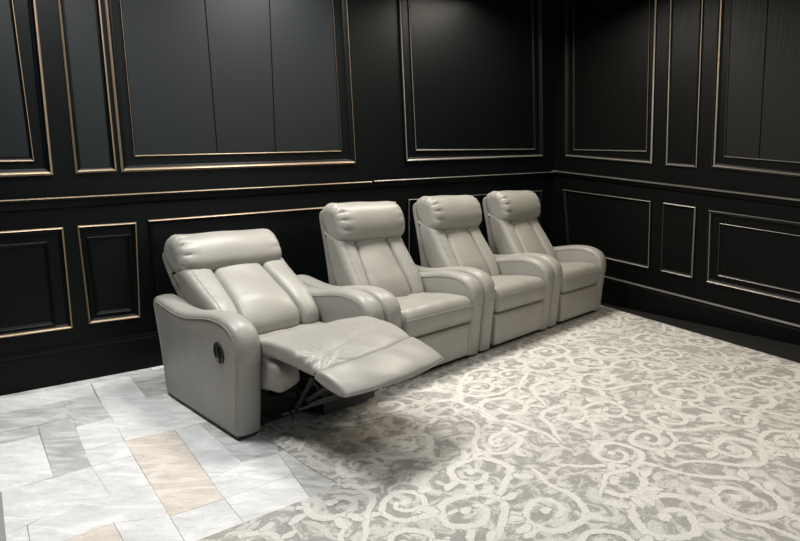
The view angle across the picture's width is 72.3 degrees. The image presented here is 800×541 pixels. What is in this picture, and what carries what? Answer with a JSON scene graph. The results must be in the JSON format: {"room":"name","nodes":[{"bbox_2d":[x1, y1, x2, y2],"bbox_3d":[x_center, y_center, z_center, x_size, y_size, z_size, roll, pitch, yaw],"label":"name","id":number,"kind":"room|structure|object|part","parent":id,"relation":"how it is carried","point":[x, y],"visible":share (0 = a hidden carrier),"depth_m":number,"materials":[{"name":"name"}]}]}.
{"room":"home theater","nodes":[
{"label":"home theater","id":0,"kind":"room"},
{"bbox_2d":[0,0,559,354],"bbox_3d":[-0.797,-1.114,4.261,6.320,3.370,0.158,-7,11,-36],"label":"wall","id":1,"kind":"structure","parent":0,"point":[205,76],"depth_m":3.91,"materials":[{"name":"black wood"}]},
{"bbox_2d":[0,0,34,162],"bbox_3d":[-2.567,-1.475,2.788,1.018,1.870,0.012,-7,11,-36],"label":"trim","id":2,"kind":"structure","parent":1,"relation":"attached to","point":[12,11],"depth_m":3.15,"materials":[{"name":"black wood"}]},
{"bbox_2d":[0,0,52,176],"bbox_3d":[-2.567,-1.479,2.781,1.210,2.060,0.022,-7,11,-36],"label":"trim","id":3,"kind":"structure","parent":1,"relation":"attached to","point":[32,11],"depth_m":3.19,"materials":[{"name":"black wood"}]},
{"bbox_2d":[0,241,54,331],"bbox_3d":[-2.546,0.131,3.049,1.040,0.520,0.012,-7,11,-36],"label":"trim","id":4,"kind":"structure","parent":1,"relation":"attached to","point":[45,243],"depth_m":3.32,"materials":[{"name":"black wood"}]},
{"bbox_2d":[0,227,72,337],"bbox_3d":[-2.549,0.110,3.037,1.226,0.636,0.022,-7,11,-36],"label":"trim","id":5,"kind":"structure","parent":1,"relation":"attached to","point":[59,230],"depth_m":3.35,"materials":[{"name":"black wood"}]},
{"bbox_2d":[0,331,162,395],"bbox_3d":[-0.745,0.450,4.437,6.100,0.314,0.020,-7,11,-36],"label":"baseboard","id":6,"kind":"structure","parent":1,"relation":"attached to","point":[59,365],"depth_m":3.48,"materials":[{"name":"black wood"}]},
{"bbox_2d":[57,0,116,173],"bbox_3d":[-1.903,-1.590,3.260,0.238,2.000,0.022,-7,11,-36],"label":"trim","id":7,"kind":"structure","parent":1,"relation":"attached to","point":[113,168],"depth_m":3.33,"materials":[{"name":"black wood"}]},
{"bbox_2d":[77,222,139,323],"bbox_3d":[-1.859,0.015,3.537,0.339,0.638,0.022,-7,11,-36],"label":"trim","id":8,"kind":"structure","parent":1,"relation":"attached to","point":[133,225],"depth_m":3.52,"materials":[{"name":"black wood"}]},
{"bbox_2d":[86,234,131,314],"bbox_3d":[-1.862,0.027,3.543,0.251,0.512,0.012,-7,11,-36],"label":"trim","id":9,"kind":"structure","parent":1,"relation":"attached to","point":[127,236],"depth_m":3.54,"materials":[{"name":"black wood"}]},
{"bbox_2d":[0,181,371,212],"bbox_3d":[-1.722,-0.466,3.558,3.680,0.216,0.036,-7,11,-36],"label":"trim","id":10,"kind":"structure","parent":1,"relation":"attached to","point":[30,204],"depth_m":3.68,"materials":[{"name":"black wood"}]},
{"bbox_2d":[104,0,355,172],"bbox_3d":[-1.087,-1.694,3.850,1.781,1.991,0.026,-7,11,-36],"label":"trim","id":11,"kind":"structure","parent":1,"relation":"attached to","point":[124,167],"depth_m":3.78,"materials":[{"name":"black wood"}]},
{"bbox_2d":[119,0,341,156],"bbox_3d":[-1.108,-1.692,3.843,1.567,1.792,0.013,-7,11,-36],"label":"trim","id":12,"kind":"structure","parent":1,"relation":"attached to","point":[120,2],"depth_m":3.72,"materials":[{"name":"black wood"}]},
{"bbox_2d":[147,201,395,295],"bbox_3d":[-0.843,-0.153,4.270,2.053,0.714,0.022,-7,11,-36],"label":"trim","id":13,"kind":"structure","parent":1,"relation":"attached to","point":[222,216],"depth_m":3.79,"materials":[{"name":"black wood"}]},
{"bbox_2d":[373,171,554,188],"bbox_3d":[0.740,-0.890,5.330,2.400,0.165,0.036,-7,11,-36],"label":"trim","id":14,"kind":"structure","parent":1,"relation":"attached to","point":[393,183],"depth_m":5.19,"materials":[{"name":"black wood"}]},
{"bbox_2d":[398,0,542,161],"bbox_3d":[0.748,-1.971,5.178,1.938,1.886,0.024,-7,11,-36],"label":"trim","id":15,"kind":"structure","parent":1,"relation":"attached to","point":[468,157],"depth_m":5.23,"materials":[{"name":"black wood"}]},
{"bbox_2d":[408,0,535,150],"bbox_3d":[0.739,-1.970,5.180,1.716,1.688,0.012,-7,11,-36],"label":"trim","id":16,"kind":"structure","parent":1,"relation":"attached to","point":[534,148],"depth_m":5.25,"materials":[{"name":"black wood"}]},
{"bbox_2d":[407,190,541,253],"bbox_3d":[0.805,-0.428,5.458,1.823,0.717,0.022,-7,11,-36],"label":"trim","id":17,"kind":"structure","parent":1,"relation":"attached to","point":[534,191],"depth_m":4.94,"materials":[{"name":"black wood"}]},
{"bbox_2d":[0,303,799,540],"bbox_3d":[0.227,1.068,1.093,9.563,0.008,6.755,-7,11,-38],"label":"floor","id":18,"kind":"structure","parent":0,"point":[116,457],"depth_m":2.42,"materials":[{"name":"white stone"}]},
{"bbox_2d":[153,229,443,439],"bbox_3d":[-0.598,0.288,3.031,0.958,0.934,1.784,-9,13,-44],"label":"recliner","id":19,"kind":"object","parent":18,"relation":"on","point":[246,345],"visible":1,"depth_m":2.88,"materials":[{"name":"grey leather"}]},
{"bbox_3d":[-1.058,0.461,2.958,0.130,0.577,1.032,-9,12,-44],"label":"armrest","id":20,"kind":"part","parent":19,"relation":"part of","materials":[{"name":"grey leather"}]},
{"bbox_3d":[-0.756,0.585,3.252,0.684,0.220,0.700,-9,12,-44],"label":"frame","id":21,"kind":"part","parent":19,"relation":"part of","materials":[{"name":"black plastic"}]},
{"bbox_2d":[259,321,323,338],"bbox_3d":[-0.671,0.393,3.133,0.668,0.170,0.565,-9,12,-44],"label":"seat cushion","id":22,"kind":"object","parent":19,"relation":"on","point":[266,328],"depth_m":3.17,"materials":[{"name":"grey leather"}]},
{"bbox_3d":[-0.616,0.611,3.112,0.674,0.210,0.700,-9,12,-44],"label":"floor rail","id":23,"kind":"part","parent":19,"relation":"part of","materials":[{"name":"black plastic"}]},
{"bbox_3d":[-0.482,0.368,3.518,0.130,0.577,1.032,-9,12,-44],"label":"armrest","id":24,"kind":"part","parent":19,"relation":"part of","materials":[{"name":"grey leather"}]},
{"bbox_2d":[197,305,799,540],"bbox_3d":[0.809,0.837,2.493,6.451,0.005,4.011,-9,12,-44],"label":"rug","id":25,"kind":"object","parent":18,"relation":"on","point":[606,424],"visible":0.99,"depth_m":2.54,"materials":[{"name":"beige carpet"}]},
{"bbox_2d":[297,201,482,387],"bbox_3d":[-0.092,0.072,3.857,0.945,1.095,1.040,-9,13,-44],"label":"recliner","id":26,"kind":"object","parent":25,"relation":"on","point":[366,251],"visible":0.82,"depth_m":3.77,"materials":[{"name":"grey leather"}]},
{"bbox_3d":[-0.381,0.352,3.616,0.130,0.577,1.032,-9,12,-44],"label":"armrest","id":27,"kind":"part","parent":26,"relation":"part of","materials":[{"name":"grey leather"}]},
{"bbox_2d":[396,292,471,336],"bbox_3d":[0.040,0.266,3.753,0.668,0.198,0.667,-9,12,-44],"label":"seat cushion","id":28,"kind":"object","parent":26,"relation":"on","point":[423,314],"depth_m":3.56,"materials":[{"name":"grey leather"}]},
{"bbox_3d":[0.194,0.259,4.176,0.130,0.577,1.032,-9,12,-44],"label":"armrest","id":29,"kind":"part","parent":26,"relation":"part of","materials":[{"name":"grey leather"}]},
{"bbox_2d":[413,195,553,353],"bbox_3d":[0.584,-0.051,4.512,0.945,1.123,1.040,-9,13,-44],"label":"recliner","id":30,"kind":"object","parent":25,"relation":"on","point":[517,290],"visible":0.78,"depth_m":4.40,"materials":[{"name":"grey leather"}]},
{"bbox_3d":[0.295,0.235,4.273,0.130,0.591,1.032,-9,12,-44],"label":"armrest","id":31,"kind":"part","parent":30,"relation":"part of","materials":[{"name":"grey leather"}]},
{"bbox_2d":[491,275,545,311],"bbox_3d":[0.716,0.147,4.409,0.668,0.203,0.666,-9,12,-44],"label":"seat cushion","id":32,"kind":"object","parent":30,"relation":"on","point":[513,293],"depth_m":4.20,"materials":[{"name":"grey leather"}]},
{"bbox_3d":[0.871,0.143,4.833,0.130,0.591,1.032,-9,12,-44],"label":"armrest","id":33,"kind":"part","parent":30,"relation":"part of","materials":[{"name":"grey leather"}]},
{"bbox_2d":[482,190,605,328],"bbox_3d":[1.260,-0.173,5.168,0.945,1.150,1.040,-9,13,-44],"label":"recliner","id":34,"kind":"object","parent":25,"relation":"on","point":[513,227],"visible":0.71,"depth_m":5.05,"materials":[{"name":"grey leather"}]},
{"bbox_3d":[0.972,0.119,4.930,0.130,0.606,1.032,-9,12,-44],"label":"armrest","id":35,"kind":"part","parent":34,"relation":"part of","materials":[{"name":"grey leather"}]},
{"bbox_2d":[559,262,599,292],"bbox_3d":[1.393,0.029,5.066,0.668,0.208,0.666,-9,12,-44],"label":"seat cushion","id":36,"kind":"object","parent":34,"relation":"on","point":[577,277],"depth_m":4.84,"materials":[{"name":"grey leather"}]},
{"bbox_3d":[1.547,0.026,5.490,0.130,0.606,1.032,-9,12,-44],"label":"armrest","id":37,"kind":"part","parent":34,"relation":"part of","materials":[{"name":"grey leather"}]},
{"bbox_2d":[551,0,799,323],"bbox_3d":[2.822,-1.148,4.304,0.158,3.370,4.320,-6,11,-31],"label":"wall","id":38,"kind":"structure","parent":0,"point":[611,36],"depth_m":4.75,"materials":[{"name":"black wood"}]},
{"bbox_2d":[563,189,651,268],"bbox_3d":[2.051,-0.448,5.534,0.022,0.735,1.082,-6,11,-31],"label":"trim","id":39,"kind":"structure","parent":38,"relation":"attached to","point":[564,190],"depth_m":5.36,"materials":[{"name":"black wood"}]},
{"bbox_2d":[565,0,656,163],"bbox_3d":[2.007,-1.993,5.343,0.022,1.912,1.120,-6,11,-31],"label":"trim","id":40,"kind":"structure","parent":38,"relation":"attached to","point":[650,161],"depth_m":5.23,"materials":[{"name":"black wood"}]},
{"bbox_2d":[573,0,650,151],"bbox_3d":[2.022,-1.996,5.327,0.012,1.702,0.960,-6,11,-31],"label":"trim","id":41,"kind":"structure","parent":38,"relation":"attached to","point":[573,0],"depth_m":5.39,"materials":[{"name":"black wood"}]},
{"bbox_2d":[552,169,799,207],"bbox_3d":[2.729,-0.597,4.379,0.036,0.520,4.000,-6,11,-31],"label":"trim","id":42,"kind":"structure","parent":38,"relation":"attached to","point":[699,190],"depth_m":4.73,"materials":[{"name":"black wood"}]},
{"bbox_2d":[661,202,696,278],"bbox_3d":[2.470,-0.273,4.873,0.022,0.654,0.320,-6,11,-31],"label":"trim","id":43,"kind":"structure","parent":38,"relation":"attached to","point":[665,204],"depth_m":4.88,"materials":[{"name":"black wood"}]},
{"bbox_2d":[665,0,703,167],"bbox_3d":[2.423,-1.866,4.679,0.022,1.962,0.377,-6,11,-31],"label":"trim","id":44,"kind":"structure","parent":38,"relation":"attached to","point":[667,163],"depth_m":4.74,"materials":[{"name":"black wood"}]},
{"bbox_2d":[601,275,799,345],"bbox_3d":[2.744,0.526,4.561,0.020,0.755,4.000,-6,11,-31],"label":"baseboard","id":45,"kind":"structure","parent":38,"relation":"attached to","point":[618,292],"depth_m":4.79,"materials":[{"name":"black wood"}]},
{"bbox_2d":[706,210,799,303],"bbox_3d":[3.063,-0.025,3.938,0.024,0.753,1.760,-6,11,-31],"label":"trim","id":46,"kind":"structure","parent":38,"relation":"attached to","point":[711,213],"depth_m":4.45,"materials":[{"name":"black wood"}]},
{"bbox_2d":[711,0,799,176],"bbox_3d":[3.030,-1.599,3.721,0.026,2.200,1.835,-6,11,-31],"label":"trim","id":47,"kind":"structure","parent":38,"relation":"attached to","point":[715,164],"depth_m":4.43,"materials":[{"name":"black wood"}]},
{"bbox_2d":[718,223,799,293],"bbox_3d":[3.073,-0.011,3.934,0.013,0.575,1.580,-6,11,-31],"label":"trim","id":48,"kind":"structure","parent":38,"relation":"attached to","point":[720,224],"depth_m":4.39,"materials":[{"name":"black wood"}]},
{"bbox_2d":[724,0,799,162],"bbox_3d":[3.040,-1.608,3.716,0.013,1.980,1.660,-6,11,-31],"label":"trim","id":49,"kind":"structure","parent":38,"relation":"attached to","point":[731,0],"depth_m":4.38,"materials":[{"name":"black wood"}]}
]}

